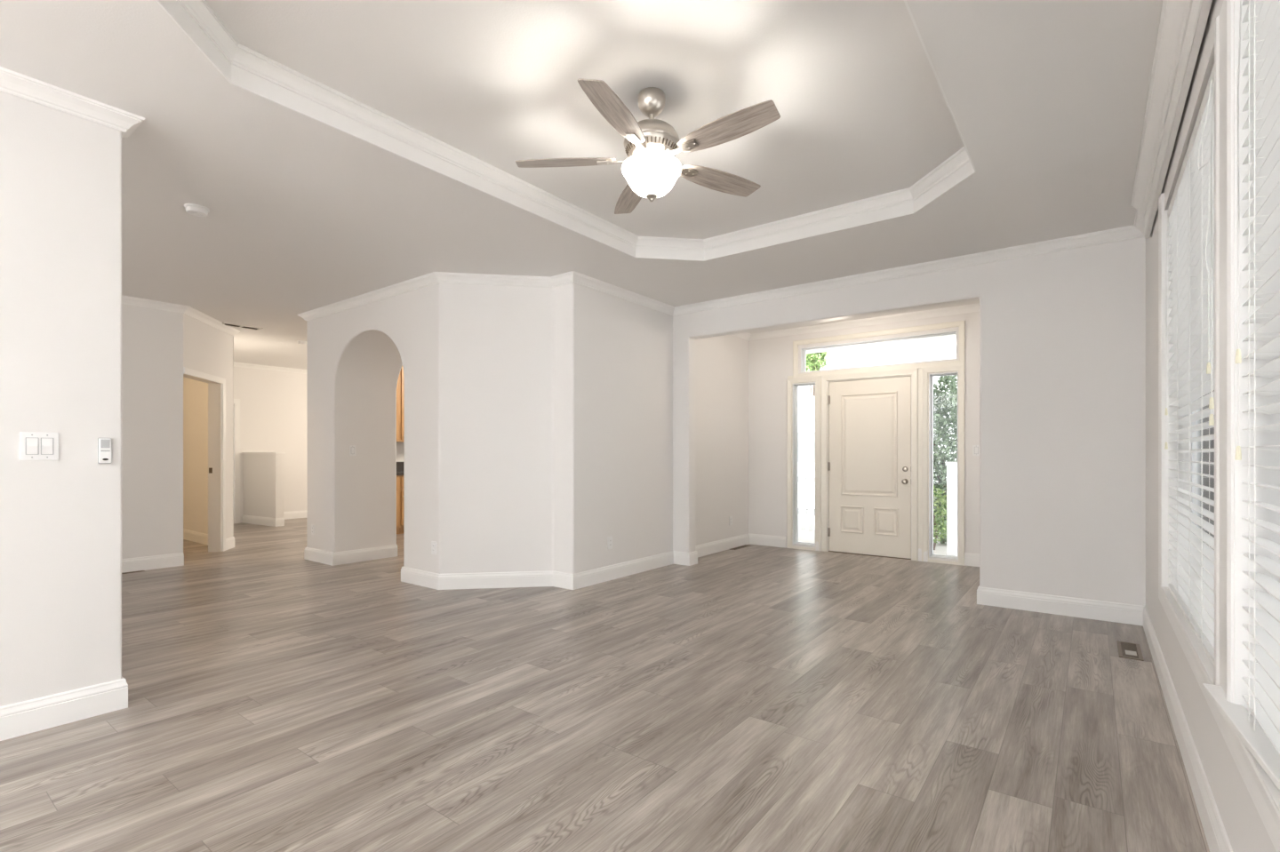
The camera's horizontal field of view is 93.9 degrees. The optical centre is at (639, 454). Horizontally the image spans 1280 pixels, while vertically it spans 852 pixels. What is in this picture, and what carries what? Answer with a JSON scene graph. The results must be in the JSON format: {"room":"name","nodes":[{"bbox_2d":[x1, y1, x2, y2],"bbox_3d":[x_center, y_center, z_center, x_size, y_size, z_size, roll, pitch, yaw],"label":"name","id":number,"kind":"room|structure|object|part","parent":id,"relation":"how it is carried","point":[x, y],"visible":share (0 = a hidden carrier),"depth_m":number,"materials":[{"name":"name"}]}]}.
{"room":"empty living room","nodes":[
{"label":"empty living room","id":0,"kind":"room"},
{"bbox_2d":[0,91,121,707],"bbox_3d":[-3.762,-0.197,1.067,0.120,2.743,4.367,0,0,37],"label":"wall","id":1,"kind":"structure","parent":0,"point":[60,172],"depth_m":2.60,"materials":[{"name":"white paint"}]},
{"bbox_2d":[19,432,58,460],"bbox_3d":[-2.559,-0.035,2.550,0.012,0.119,0.118,0,0,37],"label":"light switch","id":2,"kind":"object","parent":1,"relation":"attached to","point":[33,445],"visible":1,"depth_m":2.55,"materials":[{"name":"white plastic"}]},
{"bbox_3d":[-2.572,-0.035,2.531,0.002,0.072,0.039,0,0,37],"label":"rocker frame","id":3,"kind":"part","parent":2,"relation":"part of","materials":[{"name":"white plastic"}]},
{"bbox_3d":[-2.545,-0.035,2.568,0.002,0.072,0.039,0,0,37],"label":"rocker frame","id":4,"kind":"part","parent":2,"relation":"part of","materials":[{"name":"white plastic"}]},
{"bbox_2d":[0,676,127,741],"bbox_3d":[-3.757,1.107,1.073,0.152,0.136,4.383,0,0,37],"label":"baseboard","id":5,"kind":"structure","parent":1,"relation":"attached to","point":[36,715],"depth_m":2.60,"materials":[{"name":"white wood"}]},
{"bbox_2d":[0,66,144,137],"bbox_3d":[-3.742,-1.532,1.094,0.256,0.072,4.435,0,0,37],"label":"trim","id":6,"kind":"structure","parent":1,"relation":"attached to","point":[12,83],"depth_m":2.60,"materials":[{"name":"white wood"}]},
{"bbox_2d":[97,438,111,463],"bbox_3d":[-2.429,-0.017,2.716,0.020,0.118,0.046,0,0,37],"label":"remote control","id":7,"kind":"object","parent":1,"relation":"attached to","point":[104,444],"visible":1,"depth_m":2.71,"materials":[{"name":"white plastic"}]},
{"bbox_2d":[121,304,183,559],"bbox_3d":[-6.435,-0.197,4.322,0.120,2.743,5.140,0,0,37],"label":"wall","id":8,"kind":"structure","parent":0,"point":[152,340],"depth_m":6.12,"materials":[{"name":"white paint"}]},
{"bbox_2d":[121,552,183,573],"bbox_3d":[-6.351,1.107,4.321,0.016,0.136,5.040,0,0,37],"label":"baseboard","id":9,"kind":"structure","parent":8,"relation":"attached to","point":[172,560],"depth_m":6.12,"materials":[{"name":"white wood"}]},
{"bbox_2d":[121,295,307,374],"bbox_3d":[-6.121,-1.532,8.093,3.032,0.072,11.906,0,0,5],"label":"trim","id":10,"kind":"structure","parent":8,"relation":"attached to","point":[193,313],"depth_m":6.61,"materials":[{"name":"white wood"}]},
{"bbox_2d":[183,313,232,538],"bbox_3d":[-5.051,-0.197,6.939,0.120,2.743,1.273,0,0,-14],"label":"wall","id":11,"kind":"structure","parent":0,"point":[207,349],"depth_m":7.13,"materials":[{"name":"white paint"}]},
{"bbox_2d":[183,367,225,552],"bbox_3d":[-5.015,0.125,6.808,0.155,2.100,1.000,0,0,-14],"label":"trim","id":12,"kind":"structure","parent":11,"relation":"attached to","point":[216,385],"depth_m":7.21,"materials":[{"name":"white wood"}]},
{"bbox_2d":[183,336,233,536],"bbox_3d":[-6.367,-0.197,8.419,2.990,2.743,0.120,0,0,37],"label":"wall","id":13,"kind":"structure","parent":0,"point":[195,392],"depth_m":8.04,"materials":[{"name":"white paint"}]},
{"bbox_2d":[183,528,207,545],"bbox_3d":[-7.635,1.107,6.857,2.850,0.136,3.900,0,0,37],"label":"baseboard","id":14,"kind":"structure","parent":13,"relation":"attached to","point":[188,535],"depth_m":8.01,"materials":[{"name":"white wood"}]},
{"bbox_2d":[225,536,234,550],"bbox_3d":[-6.290,1.107,8.340,3.188,0.136,0.184,0,0,37],"label":"baseboard","id":15,"kind":"structure","parent":13,"relation":"attached to","point":[229,542],"depth_m":7.45,"materials":[{"name":"white wood"}]},
{"bbox_2d":[243,454,283,518],"bbox_3d":[-6.344,0.580,10.062,1.063,1.190,0.126,0,0,32],"label":"wall","id":16,"kind":"structure","parent":0,"point":[263,474],"depth_m":9.95,"materials":[{"name":"white paint"}]},
{"bbox_2d":[242,515,284,527],"bbox_3d":[-6.340,1.107,10.059,1.071,0.136,0.142,0,0,32],"label":"baseboard","id":17,"kind":"structure","parent":16,"relation":"attached to","point":[246,519],"depth_m":9.91,"materials":[{"name":"white wood"}]},
{"bbox_2d":[241,452,285,454],"bbox_3d":[-6.337,-0.028,10.057,1.079,0.025,0.154,0,0,32],"label":"trim","id":18,"kind":"structure","parent":16,"relation":"on","point":[242,452],"depth_m":9.90,"materials":[{"name":"white wood"}]},
{"bbox_2d":[233,367,307,523],"bbox_3d":[-7.054,-0.197,10.090,0.120,2.743,10.000,0,0,37],"label":"wall","id":19,"kind":"structure","parent":0,"point":[274,404],"depth_m":10.74,"materials":[{"name":"white paint"}]},
{"bbox_2d":[233,399,239,523],"bbox_3d":[-7.192,0.113,9.790,0.020,2.125,1.145,0,0,37],"label":"trim","id":20,"kind":"structure","parent":19,"relation":"attached to","point":[236,402],"depth_m":10.20,"materials":[{"name":"white"}]},
{"bbox_2d":[283,510,307,519],"bbox_3d":[-5.420,1.107,12.140,0.016,0.136,4.360,0,0,37],"label":"baseboard","id":21,"kind":"structure","parent":19,"relation":"attached to","point":[295,515],"depth_m":10.95,"materials":[{"name":"white wood"}]},
{"bbox_2d":[307,284,433,573],"bbox_3d":[-2.555,-0.197,6.266,2.430,2.743,0.720,0,0,37],"label":"wall","id":22,"kind":"structure","parent":0,"point":[356,356],"depth_m":6.42,"materials":[{"name":"white paint"}]},
{"bbox_2d":[304,544,397,566],"bbox_3d":[-3.280,1.107,6.803,0.657,0.136,0.736,0,0,37],"label":"baseboard","id":23,"kind":"structure","parent":22,"relation":"attached to","point":[339,558],"depth_m":6.55,"materials":[{"name":"white wood"}]},
{"bbox_2d":[349,445,355,455],"bbox_3d":[-3.117,-0.043,6.490,0.012,0.115,0.070,0,0,37],"label":"light switch","id":24,"kind":"object","parent":22,"relation":"attached to","point":[352,448],"visible":1,"depth_m":6.49,"materials":[{"name":"white plastic"}]},
{"bbox_2d":[431,541,436,555],"bbox_3d":[-1.808,0.820,5.245,0.070,0.115,0.009,0,0,37],"label":"wall outlet","id":25,"kind":"object","parent":22,"relation":"attached to","point":[433,543],"visible":1,"depth_m":5.24,"materials":[{"name":"white plastic"}]},
{"bbox_2d":[396,442,404,462],"bbox_3d":[-3.095,-0.197,10.453,0.100,2.743,4.250,0,0,37],"label":"wall","id":26,"kind":"structure","parent":0,"point":[400,446],"depth_m":9.46,"materials":[{"name":"paint"}]},
{"bbox_2d":[396,376,399,441],"bbox_3d":[-3.906,-0.785,8.953,0.394,1.180,0.480,0,0,37],"label":"upper cabinet","id":27,"kind":"object","parent":26,"relation":"attached to","point":[397,385],"visible":0.05,"depth_m":9.01,"materials":[{"name":"brown wood"}]},
{"bbox_3d":[-3.781,-0.795,8.859,0.026,1.140,0.420,0,0,37],"label":"door","id":28,"kind":"part","parent":27,"relation":"part of","materials":[{"name":"brown wood"}]},
{"bbox_2d":[396,366,404,442],"bbox_3d":[-3.620,-0.785,9.332,0.394,1.180,0.470,0,0,37],"label":"upper cabinet","id":29,"kind":"object","parent":26,"relation":"attached to","point":[401,374],"visible":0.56,"depth_m":9.08,"materials":[{"name":"brown wood"}]},
{"bbox_3d":[-3.495,-0.795,9.238,0.026,1.140,0.410,0,0,37],"label":"door","id":30,"kind":"part","parent":29,"relation":"part of","materials":[{"name":"brown wood"}]},
{"bbox_2d":[0,0,1162,369],"bbox_3d":[-3.563,-1.647,5.699,13.445,0.159,13.200,0,0,37],"label":"ceiling","id":31,"kind":"structure","parent":0,"point":[1047,100],"depth_m":3.01,"materials":[{"name":"white paint"}]},
{"bbox_2d":[184,203,209,216],"bbox_3d":[-2.814,-1.546,3.799,0.132,0.043,0.132,0,0,37],"label":"smoke detector","id":32,"kind":"object","parent":31,"relation":"attached to","point":[196,210],"visible":1,"depth_m":3.77,"materials":[{"name":"white plastic"}]},
{"bbox_2d":[222,321,263,330],"bbox_3d":[-4.860,-1.562,7.287,0.170,0.012,0.420,0,0,37],"label":"ceiling vent","id":33,"kind":"object","parent":31,"relation":"in","point":[223,323],"visible":0.97,"depth_m":7.28,"materials":[{"name":"white metal"}]},
{"bbox_2d":[296,340,307,344],"bbox_3d":[-4.684,-1.546,8.300,0.132,0.043,0.132,0,0,37],"label":"smoke detector","id":34,"kind":"object","parent":31,"relation":"attached to","point":[300,342],"visible":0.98,"depth_m":8.26,"materials":[{"name":"white plastic"}]},
{"bbox_2d":[155,0,975,261],"bbox_3d":[0.067,-1.647,2.919,2.392,0.160,3.619,0,0,37],"label":"trim","id":35,"kind":"structure","parent":31,"relation":"attached to","point":[244,68],"depth_m":3.45,"materials":[{"name":"white wood"}]},
{"bbox_2d":[515,79,780,214],"bbox_3d":[0.080,-1.471,2.837,1.241,0.512,1.277,0,0,37],"label":"ceiling fan","id":36,"kind":"object","parent":31,"relation":"hanging from","point":[652,169],"visible":1,"depth_m":2.77,"materials":[{"name":"brown wood"}]},
{"bbox_3d":[-0.363,-1.417,2.901,0.489,0.006,0.141,0,12,4],"label":"blade","id":37,"kind":"part","parent":36,"relation":"part of","materials":[{"name":"brown wood"}]},
{"bbox_3d":[-0.100,-1.417,2.483,0.141,0.006,0.489,13,5,21],"label":"blade","id":38,"kind":"part","parent":36,"relation":"part of","materials":[{"name":"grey wood"}]},
{"bbox_3d":[-0.047,-1.417,3.279,0.141,0.006,0.489,-12,3,-14],"label":"blade","id":39,"kind":"part","parent":36,"relation":"part of","materials":[{"name":"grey wood"}]},
{"bbox_3d":[0.056,-1.313,2.873,0.288,0.142,0.288,0,0,37],"label":"lamp shade","id":40,"kind":"part","parent":36,"relation":"part of","materials":[{"name":"white glass"}]},
{"bbox_3d":[0.411,-1.417,3.096,0.489,0.006,0.141,0,-12,-32],"label":"blade","id":41,"kind":"part","parent":36,"relation":"part of","materials":[{"name":"brown wood"}]},
{"bbox_3d":[0.378,-1.417,2.604,0.489,0.006,0.141,0,-12,40],"label":"blade","id":42,"kind":"part","parent":36,"relation":"part of","materials":[{"name":"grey wood"}]},
{"bbox_2d":[433,282,748,574],"bbox_3d":[-0.263,-0.197,6.703,1.300,2.743,4.180,0,0,37],"label":"wall","id":43,"kind":"structure","parent":0,"point":[553,406],"depth_m":5.33,"materials":[{"name":"white paint"}]},
{"bbox_2d":[400,534,785,590],"bbox_3d":[-0.039,1.107,6.269,4.524,0.136,1.400,0,0,-28],"label":"baseboard","id":44,"kind":"structure","parent":43,"relation":"attached to","point":[432,580],"depth_m":5.37,"materials":[{"name":"white wood"}]},
{"bbox_2d":[607,536,612,549],"bbox_3d":[-0.279,0.827,5.596,0.009,0.115,0.070,0,0,37],"label":"wall outlet","id":45,"kind":"object","parent":43,"relation":"attached to","point":[609,539],"visible":1,"depth_m":5.59,"materials":[{"name":"white plastic"}]},
{"bbox_2d":[729,516,732,525],"bbox_3d":[1.136,0.827,7.469,0.009,0.115,0.070,0,0,37],"label":"wall outlet","id":46,"kind":"object","parent":43,"relation":"attached to","point":[731,517],"visible":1,"depth_m":7.47,"materials":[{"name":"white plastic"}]},
{"bbox_2d":[0,518,1209,851],"bbox_3d":[-3.563,1.235,5.699,13.445,0.120,13.200,0,0,37],"label":"floor","id":47,"kind":"structure","parent":0,"point":[754,698],"depth_m":2.62,"materials":[{"name":"grey wood"}]},
{"bbox_2d":[121,570,144,574],"bbox_3d":[-5.092,1.173,5.914,0.055,0.005,0.300,0,0,37],"label":"floor vent","id":48,"kind":"object","parent":47,"relation":"in","point":[138,571],"visible":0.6,"depth_m":5.97,"materials":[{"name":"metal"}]},
{"bbox_2d":[396,475,399,527],"bbox_3d":[-3.883,0.740,8.751,0.654,0.870,0.445,0,0,37],"label":"base cabinet","id":49,"kind":"object","parent":47,"relation":"on","point":[397,476],"visible":0.06,"depth_m":8.72,"materials":[{"name":"brown wood"}]},
{"bbox_3d":[-3.655,0.790,8.579,0.026,0.510,0.385,0,0,37],"label":"door","id":50,"kind":"part","parent":49,"relation":"part of","materials":[{"name":"brown wood"}]},
{"bbox_2d":[396,475,404,534],"bbox_3d":[-3.600,0.740,9.126,0.654,0.870,0.495,0,0,37],"label":"base cabinet","id":51,"kind":"object","parent":47,"relation":"on","point":[401,530],"visible":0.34,"depth_m":8.78,"materials":[{"name":"brown wood"}]},
{"bbox_2d":[396,462,404,475],"bbox_3d":[-3.741,0.209,8.967,0.640,0.188,1.000,0,0,37],"label":"countertop","id":52,"kind":"structure","parent":51,"relation":"on","point":[400,466],"depth_m":9.39,"materials":[{"name":"stone"}]},
{"bbox_3d":[-3.375,0.415,8.956,0.018,0.160,0.435,0,0,37],"label":"drawer","id":53,"kind":"part","parent":51,"relation":"part of","materials":[{"name":"brown wood"}]},
{"bbox_3d":[-3.372,0.790,8.954,0.026,0.510,0.435,0,0,37],"label":"door","id":54,"kind":"part","parent":51,"relation":"part of","materials":[{"name":"brown wood"}]},
{"bbox_2d":[730,544,750,550],"bbox_3d":[1.268,1.173,7.552,0.080,0.005,0.420,0,0,37],"label":"floor vent","id":55,"kind":"object","parent":47,"relation":"in","point":[744,546],"visible":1,"depth_m":7.52,"materials":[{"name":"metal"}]},
{"bbox_2d":[1116,640,1143,661],"bbox_3d":[2.928,1.172,3.578,0.110,0.006,0.360,0,0,37],"label":"floor vent","id":56,"kind":"object","parent":47,"relation":"in","point":[1130,651],"visible":1,"depth_m":3.56,"materials":[{"name":"brown metal"}]},
{"bbox_2d":[748,312,979,561],"bbox_3d":[2.727,-0.197,6.970,3.150,2.743,0.150,0,0,37],"label":"wall","id":57,"kind":"structure","parent":0,"point":[771,359],"depth_m":7.56,"materials":[{"name":"white paint"}]},
{"bbox_2d":[795,384,814,544],"bbox_3d":[2.086,0.120,7.479,0.285,2.000,0.050,0,0,37],"label":"window","id":58,"kind":"structure","parent":57,"relation":"in","point":[796,386],"depth_m":7.54,"materials":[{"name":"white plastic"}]},
{"bbox_2d":[815,540,821,551],"bbox_3d":[2.170,1.107,7.281,0.063,0.136,0.016,0,0,37],"label":"baseboard","id":59,"kind":"structure","parent":57,"relation":"attached to","point":[817,542],"depth_m":7.28,"materials":[{"name":"white wood"}]},
{"bbox_2d":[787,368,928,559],"bbox_3d":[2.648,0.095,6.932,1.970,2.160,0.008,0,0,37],"label":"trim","id":60,"kind":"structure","parent":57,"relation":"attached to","point":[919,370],"depth_m":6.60,"materials":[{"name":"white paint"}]},
{"bbox_2d":[827,375,911,559],"bbox_3d":[2.660,0.145,6.964,0.946,2.060,0.140,0,0,37],"label":"door","id":61,"kind":"structure","parent":57,"relation":"in","point":[869,420],"depth_m":6.94,"materials":[{"name":"white paint"}]},
{"bbox_3d":[2.958,0.303,6.687,0.063,0.063,0.058,0,0,37],"label":"knob","id":62,"kind":"part","parent":61,"relation":"part of","materials":[{"name":"silver metal"}]},
{"bbox_2d":[821,368,918,560],"bbox_3d":[2.635,0.112,6.931,1.082,2.126,0.022,0,0,37],"label":"trim","id":63,"kind":"structure","parent":57,"relation":"attached to","point":[914,372],"depth_m":6.66,"materials":[{"name":"white paint"}]},
{"bbox_2d":[786,330,964,566],"bbox_3d":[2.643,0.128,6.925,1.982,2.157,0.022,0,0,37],"label":"trim","id":64,"kind":"structure","parent":57,"relation":"attached to","point":[960,369],"depth_m":6.56,"materials":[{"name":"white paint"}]},
{"bbox_2d":[792,320,965,378],"bbox_3d":[2.675,-1.181,6.901,1.905,0.472,0.022,0,0,37],"label":"trim","id":65,"kind":"structure","parent":57,"relation":"attached to","point":[961,324],"depth_m":6.79,"materials":[{"name":"white paint"}]},
{"bbox_2d":[803,332,956,371],"bbox_3d":[2.747,-1.170,6.980,1.730,0.300,0.050,0,0,37],"label":"window","id":66,"kind":"structure","parent":57,"relation":"in","point":[804,350],"depth_m":7.02,"materials":[{"name":"white plastic"}]},
{"bbox_2d":[918,548,927,562],"bbox_3d":[3.108,1.107,6.572,0.098,0.136,0.016,0,0,37],"label":"baseboard","id":67,"kind":"structure","parent":57,"relation":"attached to","point":[925,554],"depth_m":6.56,"materials":[{"name":"white wood"}]},
{"bbox_2d":[931,373,957,558],"bbox_3d":[3.333,0.120,6.537,0.280,2.000,0.050,0,0,37],"label":"window","id":68,"kind":"structure","parent":57,"relation":"in","point":[932,376],"depth_m":6.59,"materials":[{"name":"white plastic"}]},
{"bbox_2d":[964,552,979,567],"bbox_3d":[3.643,1.107,6.174,0.528,0.136,0.016,0,0,37],"label":"baseboard","id":69,"kind":"structure","parent":57,"relation":"attached to","point":[972,560],"depth_m":6.28,"materials":[{"name":"white wood"}]},
{"bbox_2d":[972,445,979,455],"bbox_3d":[3.524,-0.043,6.266,0.070,0.115,0.012,0,0,37],"label":"light switch","id":70,"kind":"object","parent":57,"relation":"attached to","point":[975,448],"visible":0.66,"depth_m":6.27,"materials":[{"name":"white plastic"}]},
{"bbox_2d":[672,236,1145,606],"bbox_3d":[1.970,-0.197,5.317,4.055,2.743,0.140,0,0,37],"label":"wall","id":71,"kind":"structure","parent":0,"point":[1062,333],"depth_m":4.45,"materials":[{"name":"white paint"}]},
{"bbox_2d":[297,208,1144,321],"bbox_3d":[-0.120,-1.532,5.618,7.739,0.072,1.860,0,0,16],"label":"trim","id":72,"kind":"structure","parent":71,"relation":"attached to","point":[1137,230],"depth_m":5.25,"materials":[{"name":"white wood"}]},
{"bbox_2d":[731,303,979,340],"bbox_3d":[2.150,-1.532,6.290,3.050,0.072,1.630,0,0,37],"label":"trim","id":73,"kind":"structure","parent":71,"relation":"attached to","point":[973,308],"depth_m":6.92,"materials":[{"name":"white wood"}]},
{"bbox_2d":[1145,0,1276,851],"bbox_3d":[0.868,-0.197,0.535,0.150,2.743,9.100,0,0,37],"label":"wall","id":74,"kind":"structure","parent":0,"point":[1245,830],"depth_m":2.40,"materials":[{"name":"white paint"}]},
{"bbox_2d":[976,585,1232,851],"bbox_3d":[0.407,1.107,0.893,1.016,0.136,9.116,0,0,37],"label":"baseboard","id":75,"kind":"structure","parent":74,"relation":"attached to","point":[1217,838],"depth_m":3.40,"materials":[{"name":"white wood"}]},
{"bbox_2d":[1130,0,1212,238],"bbox_3d":[1.353,-1.454,1.384,0.099,0.227,5.840,0,0,37],"label":"crown molding","id":76,"kind":"structure","parent":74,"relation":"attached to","point":[1182,23],"depth_m":2.41,"materials":[{"name":"white wood"}]},
{"bbox_2d":[1164,63,1214,666],"bbox_3d":[2.199,-0.280,2.378,0.081,1.900,1.625,0,0,37],"label":"window blind","id":77,"kind":"object","parent":74,"relation":"attached to","point":[1190,213],"visible":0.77,"depth_m":2.32,"materials":[{"name":"white plastic"}]},
{"bbox_3d":[2.625,-0.625,2.980,0.009,1.120,0.011,0,0,37],"label":"pull cord","id":78,"kind":"part","parent":77,"relation":"part of","materials":[{"name":"white fabric"}]},
{"bbox_3d":[2.646,-0.265,2.952,0.059,1.840,0.002,0,0,37],"label":"ladder cord","id":79,"kind":"part","parent":77,"relation":"part of","materials":[{"name":"white fabric"}]},
{"bbox_3d":[2.405,-0.265,2.633,0.059,1.840,0.002,0,0,37],"label":"ladder cord","id":80,"kind":"part","parent":77,"relation":"part of","materials":[{"name":"white fabric"}]},
{"bbox_3d":[2.207,0.661,2.371,0.052,0.018,1.619,0,0,37],"label":"rail","id":81,"kind":"part","parent":77,"relation":"part of","materials":[{"name":"white plastic"}]},
{"bbox_3d":[2.163,-0.265,2.313,0.059,1.840,0.002,0,0,37],"label":"ladder cord","id":82,"kind":"part","parent":77,"relation":"part of","materials":[{"name":"white fabric"}]},
{"bbox_3d":[1.830,-0.740,1.939,0.023,0.890,0.123,0,0,37],"label":"pull cord","id":83,"kind":"part","parent":77,"relation":"part of","materials":[{"name":"white fabric"}]},
{"bbox_3d":[1.965,-0.265,2.050,0.059,1.840,0.002,0,0,37],"label":"ladder cord","id":84,"kind":"part","parent":77,"relation":"part of","materials":[{"name":"white fabric"}]},
{"bbox_3d":[1.772,-0.682,1.851,0.009,1.005,0.011,0,0,37],"label":"pull cord","id":85,"kind":"part","parent":77,"relation":"part of","materials":[{"name":"white fabric"}]},
{"bbox_3d":[1.772,-0.657,1.851,0.009,1.056,0.011,0,0,37],"label":"pull cord","id":86,"kind":"part","parent":77,"relation":"part of","materials":[{"name":"white fabric"}]},
{"bbox_2d":[1191,390,1214,549],"bbox_3d":[2.277,-0.285,2.322,0.045,1.920,1.650,0,0,37],"label":"window","id":87,"kind":"structure","parent":74,"relation":"in","point":[1205,432],"depth_m":2.80,"materials":[{"name":"white plastic"}]},
{"bbox_3d":[2.277,-0.285,2.322,0.045,1.920,1.650,0,0,37],"label":"frame","id":88,"kind":"part","parent":87,"relation":"part of","materials":[{"name":"white plastic"}]},
{"bbox_2d":[1158,0,1279,851],"bbox_3d":[1.599,-0.290,1.643,0.018,2.090,3.710,0,0,37],"label":"trim","id":89,"kind":"structure","parent":74,"relation":"attached to","point":[1268,813],"depth_m":1.65,"materials":[{"name":"white paint"}]},
{"bbox_2d":[1160,0,1279,814],"bbox_3d":[1.644,-0.281,1.610,0.117,1.928,3.550,0,0,37],"label":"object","id":90,"kind":"structure","parent":74,"relation":"attached to","point":[1262,458],"depth_m":1.54,"materials":[{"name":"white"}]},
{"bbox_2d":[1202,0,1279,791],"bbox_3d":[1.123,-0.283,0.926,0.120,1.894,1.792,0,0,35],"label":"window blind","id":91,"kind":"object","parent":74,"relation":"attached to","point":[1262,32],"visible":0.98,"depth_m":1.40,"materials":[{"name":"white plastic"}]},
{"bbox_3d":[1.516,-0.728,1.512,0.009,0.915,0.011,0,0,37],"label":"pull cord","id":92,"kind":"part","parent":91,"relation":"part of","materials":[{"name":"white fabric"}]},
{"bbox_3d":[1.516,-0.605,1.512,0.009,1.160,0.011,0,0,37],"label":"pull cord","id":93,"kind":"part","parent":91,"relation":"part of","materials":[{"name":"white fabric"}]},
{"bbox_3d":[1.170,0.655,0.993,0.052,0.018,1.629,0,0,33],"label":"rail","id":94,"kind":"part","parent":91,"relation":"part of","materials":[{"name":"white plastic"}]},
{"bbox_3d":[1.494,-0.265,1.428,0.059,1.840,0.002,0,0,37],"label":"ladder cord","id":95,"kind":"part","parent":91,"relation":"part of","materials":[{"name":"white fabric"}]},
{"bbox_3d":[1.458,-0.265,1.380,0.059,1.840,0.002,0,0,37],"label":"ladder cord","id":96,"kind":"part","parent":91,"relation":"part of","materials":[{"name":"white fabric"}]},
{"label":"outside","id":97,"kind":"structure","parent":0,"visible":0},
{"bbox_2d":[798,508,946,555],"bbox_3d":[3.421,1.340,6.188,26.000,0.170,26.000,0,0,37],"label":"ground","id":98,"kind":"structure","parent":97,"point":[805,535],"depth_m":9.09,"materials":[{"name":"concrete"}]},
{"bbox_2d":[798,395,814,509],"bbox_3d":[3.248,-0.125,14.753,5.400,2.600,2.540,0,0,37],"label":"house","id":99,"kind":"structure","parent":98,"relation":"on","point":[805,404],"depth_m":12.94,"materials":[{"name":"white paint"}]},
{"bbox_3d":[3.632,-0.155,12.897,0.770,0.780,0.040,0,0,37],"label":"window trim","id":100,"kind":"part","parent":99,"relation":"part of","materials":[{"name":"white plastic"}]},
{"bbox_2d":[798,464,814,530],"bbox_3d":[2.487,0.705,10.178,1.900,1.100,0.060,0,0,37],"label":"fence","id":101,"kind":"object","parent":98,"relation":"on","point":[803,479],"visible":0.18,"depth_m":9.91,"materials":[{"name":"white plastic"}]},
{"bbox_3d":[2.493,0.690,10.186,1.900,0.630,0.040,0,0,37],"label":"rail","id":102,"kind":"part","parent":101,"relation":"part of","materials":[{"name":"white plastic"}]},
{"bbox_2d":[806,352,831,396],"bbox_3d":[4.754,-1.320,16.474,0.947,5.151,1.252,0,0,37],"label":"leafy tree","id":103,"kind":"object","parent":98,"relation":"on","point":[814,361],"visible":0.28,"depth_m":16.27,"materials":[{"name":"green plant"}]},
{"bbox_2d":[933,485,946,550],"bbox_3d":[3.853,0.820,7.851,0.503,0.876,0.470,0,0,37],"label":"shrub","id":104,"kind":"object","parent":98,"relation":"on","point":[936,529],"visible":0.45,"depth_m":7.79,"materials":[{"name":"green plant"}]},
{"bbox_2d":[933,375,957,544],"bbox_3d":[4.271,0.067,8.440,1.372,2.607,1.072,0,0,37],"label":"hedge","id":105,"kind":"object","parent":98,"relation":"on","point":[940,400],"visible":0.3,"depth_m":8.19,"materials":[{"name":"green plant"}]},
{"bbox_2d":[945,462,957,556],"bbox_3d":[3.849,0.672,7.369,0.136,1.165,0.136,0,0,37],"label":"porch railing","id":106,"kind":"object","parent":98,"relation":"on","point":[951,467],"visible":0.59,"depth_m":7.32,"materials":[{"name":"white plastic"}]}
]}

